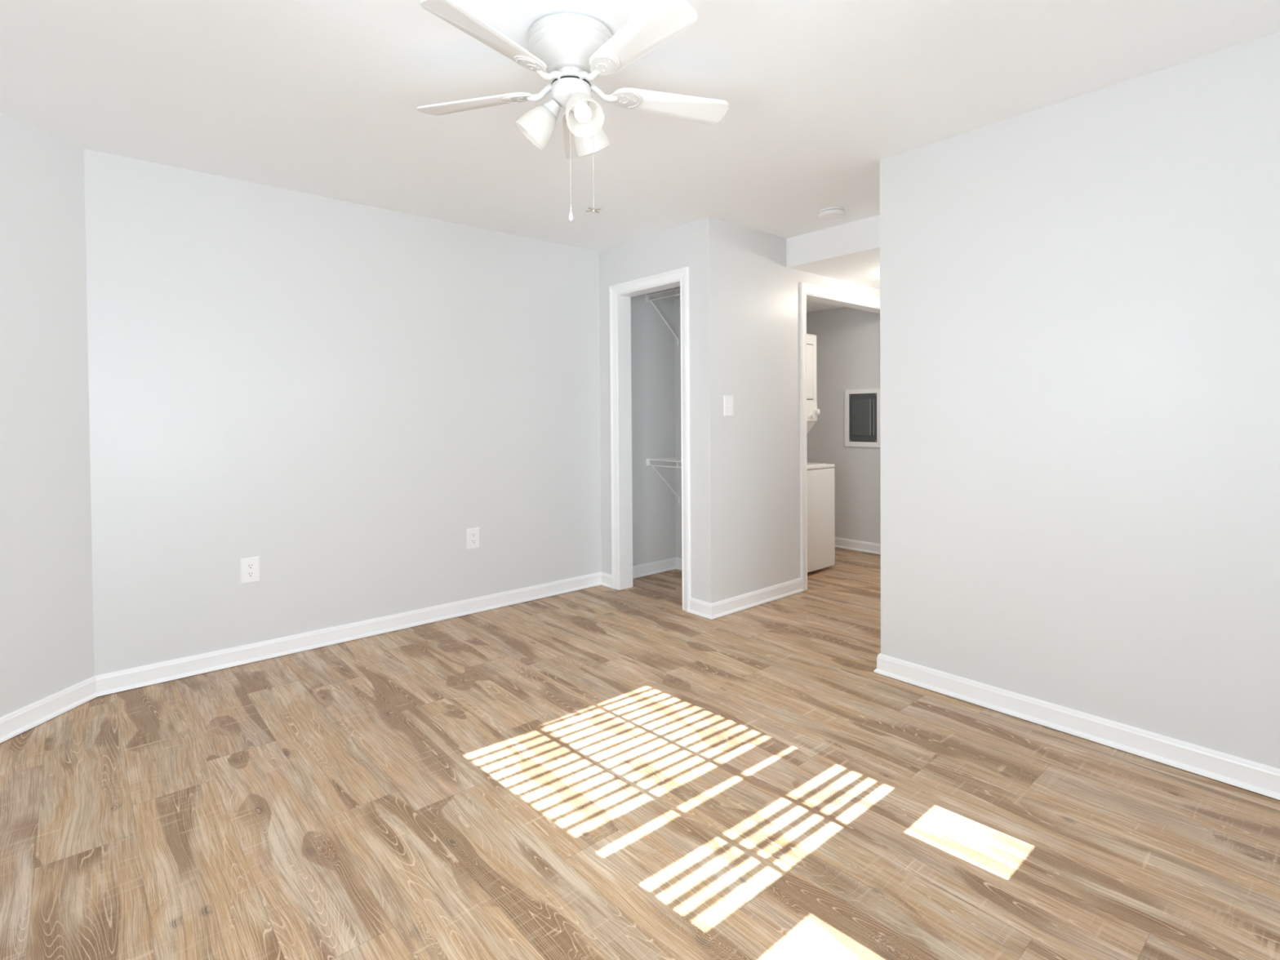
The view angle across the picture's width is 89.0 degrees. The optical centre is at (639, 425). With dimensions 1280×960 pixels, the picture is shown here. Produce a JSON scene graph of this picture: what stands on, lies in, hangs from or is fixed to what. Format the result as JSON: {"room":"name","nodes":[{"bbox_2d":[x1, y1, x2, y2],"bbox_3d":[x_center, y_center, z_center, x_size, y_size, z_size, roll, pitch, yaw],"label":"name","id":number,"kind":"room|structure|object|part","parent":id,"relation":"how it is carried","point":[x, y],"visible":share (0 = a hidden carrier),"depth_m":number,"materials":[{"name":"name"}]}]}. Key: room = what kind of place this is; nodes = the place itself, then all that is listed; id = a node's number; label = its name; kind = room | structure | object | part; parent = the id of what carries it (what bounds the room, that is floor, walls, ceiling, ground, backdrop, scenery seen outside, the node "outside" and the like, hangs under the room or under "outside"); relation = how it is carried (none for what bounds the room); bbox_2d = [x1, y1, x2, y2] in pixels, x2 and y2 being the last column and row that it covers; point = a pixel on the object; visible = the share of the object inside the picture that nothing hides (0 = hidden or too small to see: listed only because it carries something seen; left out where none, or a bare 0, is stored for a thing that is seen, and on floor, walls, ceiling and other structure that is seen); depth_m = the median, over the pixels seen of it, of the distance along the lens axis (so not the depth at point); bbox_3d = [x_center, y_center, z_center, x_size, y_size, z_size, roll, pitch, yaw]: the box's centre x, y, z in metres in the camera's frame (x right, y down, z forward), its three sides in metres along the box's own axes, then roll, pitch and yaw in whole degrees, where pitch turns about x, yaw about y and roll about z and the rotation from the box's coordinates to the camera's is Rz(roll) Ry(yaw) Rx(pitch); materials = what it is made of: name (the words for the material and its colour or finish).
{"room":"empty bedroom","nodes":[
{"label":"empty bedroom","id":0,"kind":"room"},
{"bbox_2d":[0,111,94,716],"bbox_3d":[-2.567,0.005,2.271,0.136,2.440,1.551,0,1,4],"label":"wall","id":1,"kind":"structure","parent":0,"point":[46,632],"depth_m":2.69,"materials":[{"name":"white paint"}]},
{"bbox_2d":[0,675,97,742],"bbox_3d":[-2.478,1.176,2.282,0.024,0.090,1.279,0,1,4],"label":"baseboard","id":2,"kind":"structure","parent":1,"relation":"attached to","point":[14,723],"depth_m":2.69,"materials":[{"name":"white wood"}]},
{"bbox_2d":[84,148,675,675],"bbox_3d":[-1.175,-0.033,4.141,3.674,2.440,0.220,-1,1,-41],"label":"wall","id":3,"kind":"structure","parent":0,"point":[331,393],"depth_m":3.55,"materials":[{"name":"white paint"}]},
{"bbox_2d":[240,555,260,584],"bbox_3d":[-1.982,0.737,3.315,0.086,0.129,0.010,-1,1,-41],"label":"wall outlet","id":4,"kind":"object","parent":3,"relation":"attached to","point":[249,566],"visible":1,"depth_m":3.31,"materials":[{"name":"white plastic"}]},
{"bbox_2d":[246,563,254,569],"bbox_3d":[-1.981,0.717,3.312,0.034,0.029,0.003,-1,1,-41],"label":"receptacle","id":5,"kind":"object","parent":4,"relation":"attached to","point":[249,566],"depth_m":3.31,"materials":[{"name":"grey plastic"}]},
{"bbox_2d":[246,571,254,577],"bbox_3d":[-1.980,0.758,3.313,0.034,0.029,0.003,-1,1,-41],"label":"receptacle","id":6,"kind":"object","parent":4,"relation":"attached to","point":[249,574],"depth_m":3.31,"materials":[{"name":"grey plastic"}]},
{"bbox_2d":[94,571,601,696],"bbox_3d":[-1.357,1.145,3.852,2.865,0.090,0.024,-1,1,-41],"label":"baseboard","id":7,"kind":"structure","parent":3,"relation":"attached to","point":[115,682],"depth_m":3.52,"materials":[{"name":"white wood"}]},
{"bbox_2d":[466,527,479,549],"bbox_3d":[-1.053,0.715,4.123,0.086,0.129,0.010,-1,1,-41],"label":"wall outlet","id":8,"kind":"object","parent":3,"relation":"attached to","point":[473,534],"visible":1,"depth_m":4.12,"materials":[{"name":"white plastic"}]},
{"bbox_2d":[471,532,476,537],"bbox_3d":[-1.051,0.694,4.121,0.034,0.029,0.003,-1,1,-41],"label":"receptacle","id":9,"kind":"object","parent":8,"relation":"attached to","point":[473,535],"depth_m":4.12,"materials":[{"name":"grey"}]},
{"bbox_2d":[471,538,476,544],"bbox_3d":[-1.051,0.735,4.121,0.034,0.029,0.003,-1,1,-41],"label":"receptacle","id":10,"kind":"object","parent":8,"relation":"attached to","point":[473,541],"depth_m":4.12,"materials":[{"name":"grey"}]},
{"bbox_2d":[632,557,675,578],"bbox_3d":[0.062,1.117,5.065,0.629,0.090,0.024,-1,1,-41],"label":"baseboard","id":11,"kind":"structure","parent":3,"relation":"attached to","point":[661,566],"depth_m":5.10,"materials":[{"name":"white wood"}]},
{"bbox_2d":[0,546,1279,959],"bbox_3d":[0.508,1.221,3.037,7.152,0.060,5.300,-1,1,-41],"label":"floor","id":12,"kind":"structure","parent":0,"point":[599,772],"depth_m":2.02,"materials":[{"name":"brown wood"}]},
{"bbox_2d":[806,333,835,572],"bbox_3d":[1.101,0.208,5.250,0.641,1.892,0.668,-1,1,-41],"label":"dryer","id":13,"kind":"object","parent":12,"relation":"on","point":[820,477],"visible":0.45,"depth_m":5.13,"materials":[{"name":"white metal"}]},
{"bbox_3d":[1.213,-0.427,5.103,0.492,0.435,0.012,-1,1,-41],"label":"dryer door","id":14,"kind":"part","parent":13,"relation":"part of","materials":[{"name":"white metal"}]},
{"bbox_3d":[1.216,-0.105,5.111,0.597,0.149,0.008,-1,1,-41],"label":"control panel","id":15,"kind":"part","parent":13,"relation":"part of","materials":[{"name":"white metal"}]},
{"bbox_3d":[1.383,-0.073,5.231,0.046,0.046,0.033,-1,1,-41],"label":"knob","id":16,"kind":"part","parent":13,"relation":"part of","materials":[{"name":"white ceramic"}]},
{"bbox_3d":[1.435,-0.111,5.276,0.064,0.064,0.033,-1,1,-41],"label":"knob","id":17,"kind":"part","parent":13,"relation":"part of","materials":[{"name":"white plastic"}]},
{"bbox_2d":[807,462,835,572],"bbox_3d":[1.105,0.715,5.258,0.641,0.819,0.668,-1,1,-41],"label":"washer","id":18,"kind":"object","parent":13,"relation":"attached to","point":[820,477],"depth_m":5.09,"materials":[{"name":"white metal"}]},
{"bbox_2d":[0,0,1279,252],"bbox_3d":[0.540,-1.310,3.044,7.250,0.120,5.300,-1,1,-41],"label":"ceiling","id":19,"kind":"structure","parent":0,"point":[322,98],"depth_m":2.38,"materials":[{"name":"white paint"}]},
{"bbox_2d":[416,0,728,222],"bbox_3d":[-0.199,-0.928,2.031,1.046,0.602,1.013,-1,1,-41],"label":"ceiling fan","id":20,"kind":"object","parent":19,"relation":"hanging from","point":[569,51],"visible":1,"depth_m":1.98,"materials":[{"name":"white metal"}]},
{"bbox_3d":[-0.545,-1.063,2.145,0.406,0.034,0.120,0,1,19],"label":"blade","id":21,"kind":"part","parent":20,"relation":"part of","materials":[{"name":"white laminate"}]},
{"bbox_3d":[-0.414,-1.059,1.784,0.120,0.034,0.406,0,1,31],"label":"blade","id":22,"kind":"part","parent":20,"relation":"part of","materials":[{"name":"white laminate"}]},
{"bbox_3d":[-0.337,-0.947,2.070,0.125,0.134,0.125,-1,1,-41],"label":"lamp shade","id":23,"kind":"part","parent":20,"relation":"part of","materials":[{"name":"white glass"}]},
{"bbox_3d":[-0.214,-0.857,2.005,0.003,0.355,0.003,-1,1,-41],"label":"pull chain","id":24,"kind":"part","parent":20,"relation":"part of","materials":[{"name":"silver metal"}]},
{"bbox_3d":[-0.220,-1.069,2.399,0.120,0.034,0.406,0,1,-5],"label":"blade","id":25,"kind":"part","parent":20,"relation":"part of","materials":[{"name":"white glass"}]},
{"bbox_3d":[-0.178,-0.955,1.974,0.051,0.078,0.072,-1,1,-41],"label":"light bulb","id":26,"kind":"part","parent":20,"relation":"part of","materials":[{"name":"white glass"}]},
{"bbox_3d":[-0.176,-0.945,1.963,0.115,0.134,0.130,-1,1,-41],"label":"lamp shade","id":27,"kind":"part","parent":20,"relation":"part of","materials":[{"name":"white glass"}]},
{"bbox_3d":[-0.165,-0.947,2.148,0.129,0.134,0.115,-1,1,-41],"label":"lamp shade","id":28,"kind":"part","parent":20,"relation":"part of","materials":[{"name":"white glass"}]},
{"bbox_3d":[-0.149,-0.865,2.067,0.003,0.354,0.003,-1,1,-41],"label":"pull chain","id":29,"kind":"part","parent":20,"relation":"part of","materials":[{"name":"silver metal"}]},
{"bbox_3d":[-0.016,-1.062,1.787,0.122,0.034,0.406,-1,1,-41],"label":"blade","id":30,"kind":"part","parent":20,"relation":"part of","materials":[{"name":"white laminate"}]},
{"bbox_3d":[0.104,-1.068,2.167,0.406,0.034,0.120,-1,1,-23],"label":"blade","id":31,"kind":"part","parent":20,"relation":"part of","materials":[{"name":"white laminate"}]},
{"bbox_2d":[818,206,844,219],"bbox_3d":[1.128,-1.243,3.832,0.147,0.045,0.147,-1,1,-41],"label":"smoke detector","id":32,"kind":"object","parent":19,"relation":"attached to","point":[832,212],"visible":1,"depth_m":3.79,"materials":[{"name":"white plastic"}]},
{"bbox_2d":[674,286,681,558],"bbox_3d":[0.563,-0.059,5.018,0.100,2.440,1.179,-1,1,-41],"label":"wall","id":33,"kind":"structure","parent":0,"point":[677,303],"depth_m":5.24,"materials":[{"name":"white paint"}]},
{"bbox_2d":[644,288,679,345],"bbox_3d":[0.467,-0.824,4.794,0.317,0.378,0.941,-1,1,-41],"label":"wire shelf","id":34,"kind":"object","parent":33,"relation":"attached to","point":[646,296],"visible":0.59,"depth_m":5.04,"materials":[{"name":"white metal"}]},
{"bbox_3d":[0.358,-1.001,4.691,0.008,0.008,0.927,-1,1,-41],"label":"rail","id":35,"kind":"part","parent":34,"relation":"part of","materials":[{"name":"white plastic"}]},
{"bbox_3d":[0.358,-0.959,4.691,0.008,0.008,0.927,-1,1,-41],"label":"rail","id":36,"kind":"part","parent":34,"relation":"part of","materials":[{"name":"white plastic"}]},
{"bbox_2d":[645,457,681,503],"bbox_3d":[0.476,0.446,4.812,0.317,0.378,0.941,-1,1,-41],"label":"wire shelf","id":37,"kind":"object","parent":33,"relation":"attached to","point":[677,460],"visible":0.49,"depth_m":5.05,"materials":[{"name":"white metal"}]},
{"bbox_3d":[0.367,0.269,4.709,0.008,0.008,0.927,-1,1,-41],"label":"rail","id":38,"kind":"part","parent":37,"relation":"part of","materials":[{"name":"white plastic"}]},
{"bbox_3d":[0.368,0.310,4.710,0.008,0.008,0.927,-1,1,-41],"label":"rail","id":39,"kind":"part","parent":37,"relation":"part of","materials":[{"name":"white plastic"}]},
{"bbox_2d":[675,557,681,570],"bbox_3d":[0.597,1.115,4.911,0.024,0.090,0.959,-1,1,-41],"label":"baseboard","id":40,"kind":"structure","parent":33,"relation":"attached to","point":[678,561],"depth_m":5.24,"materials":[{"name":"white wood"}]},
{"bbox_2d":[722,220,879,599],"bbox_3d":[1.500,-0.065,4.971,2.710,2.440,0.120,-1,1,-41],"label":"wall","id":41,"kind":"structure","parent":0,"point":[761,295],"depth_m":4.28,"materials":[{"name":"white paint"}]},
{"bbox_2d":[724,395,733,416],"bbox_3d":[0.557,-0.121,4.060,0.086,0.129,0.017,-1,1,-41],"label":"light switch","id":42,"kind":"object","parent":41,"relation":"attached to","point":[728,400],"visible":1,"depth_m":4.06,"materials":[{"name":"white plastic"}]},
{"bbox_2d":[711,577,804,619],"bbox_3d":[0.782,1.123,4.261,0.948,0.090,0.024,-1,1,-41],"label":"baseboard","id":43,"kind":"structure","parent":41,"relation":"attached to","point":[737,603],"depth_m":4.23,"materials":[{"name":"white wood"}]},
{"bbox_2d":[799,281,879,590],"bbox_3d":[1.643,0.071,5.087,1.476,2.163,0.140,-1,1,-41],"label":"door frame","id":44,"kind":"structure","parent":41,"relation":"in","point":[808,291],"depth_m":4.59,"materials":[{"name":"white wood"}]},
{"bbox_2d":[806,299,844,312],"bbox_3d":[1.277,-1.181,5.460,1.591,0.218,0.924,-1,1,-41],"label":"ceiling","id":45,"kind":"structure","parent":0,"point":[811,306],"depth_m":5.93,"materials":[{"name":"white paint"}]},
{"bbox_2d":[786,214,879,289],"bbox_3d":[2.143,-1.188,4.702,2.060,0.195,1.117,-1,1,-41],"label":"ceiling","id":46,"kind":"structure","parent":0,"point":[850,252],"depth_m":4.27,"materials":[{"name":"white paint"}]},
{"bbox_2d":[806,306,880,543],"bbox_3d":[1.782,-0.085,6.208,0.120,2.440,1.374,-1,1,-41],"label":"wall","id":47,"kind":"structure","parent":0,"point":[848,339],"depth_m":5.99,"materials":[{"name":"white paint"}]},
{"bbox_2d":[835,537,880,555],"bbox_3d":[1.884,1.090,6.008,0.024,0.090,0.924,-1,1,-41],"label":"baseboard","id":48,"kind":"structure","parent":47,"relation":"attached to","point":[852,544],"depth_m":5.90,"materials":[{"name":"white wood"}]},
{"bbox_2d":[844,388,879,447],"bbox_3d":[1.999,-0.066,5.851,0.022,0.516,0.354,-1,1,-41],"label":"breaker panel","id":49,"kind":"object","parent":47,"relation":"attached to","point":[862,406],"visible":0.94,"depth_m":5.84,"materials":[{"name":"grey metal"}]},
{"bbox_3d":[1.992,-0.073,5.855,0.009,0.334,0.184,-1,1,-41],"label":"panel door","id":50,"kind":"part","parent":49,"relation":"part of","materials":[{"name":"grey metal"}]},
{"bbox_2d":[598,31,1279,768],"bbox_3d":[1.215,-0.036,3.127,0.141,2.440,4.482,-1,1,-41],"label":"wall","id":51,"kind":"structure","parent":0,"point":[1080,295],"depth_m":2.48,"materials":[{"name":"white paint"}]},
{"bbox_2d":[600,572,611,588],"bbox_3d":[-0.246,1.124,4.739,0.024,0.090,0.144,-1,1,-41],"label":"baseboard","id":52,"kind":"structure","parent":51,"relation":"attached to","point":[606,579],"depth_m":4.74,"materials":[{"name":"white wood"}]},
{"bbox_2d":[608,266,690,612],"bbox_3d":[0.096,0.090,4.421,0.140,2.168,0.783,-1,1,-41],"label":"door frame","id":53,"kind":"structure","parent":51,"relation":"in","point":[620,295],"depth_m":4.63,"materials":[{"name":"white wood"}]},
{"bbox_2d":[687,597,711,619],"bbox_3d":[0.374,1.130,4.027,0.024,0.090,0.208,-1,1,-41],"label":"baseboard","id":54,"kind":"structure","parent":51,"relation":"attached to","point":[699,607],"depth_m":4.02,"materials":[{"name":"white wood"}]},
{"bbox_2d":[873,653,1279,799],"bbox_3d":[1.821,1.144,2.332,0.024,0.090,2.114,-1,1,-41],"label":"baseboard","id":55,"kind":"structure","parent":51,"relation":"attached to","point":[1259,778],"depth_m":2.45,"materials":[{"name":"white wood"}]}
]}

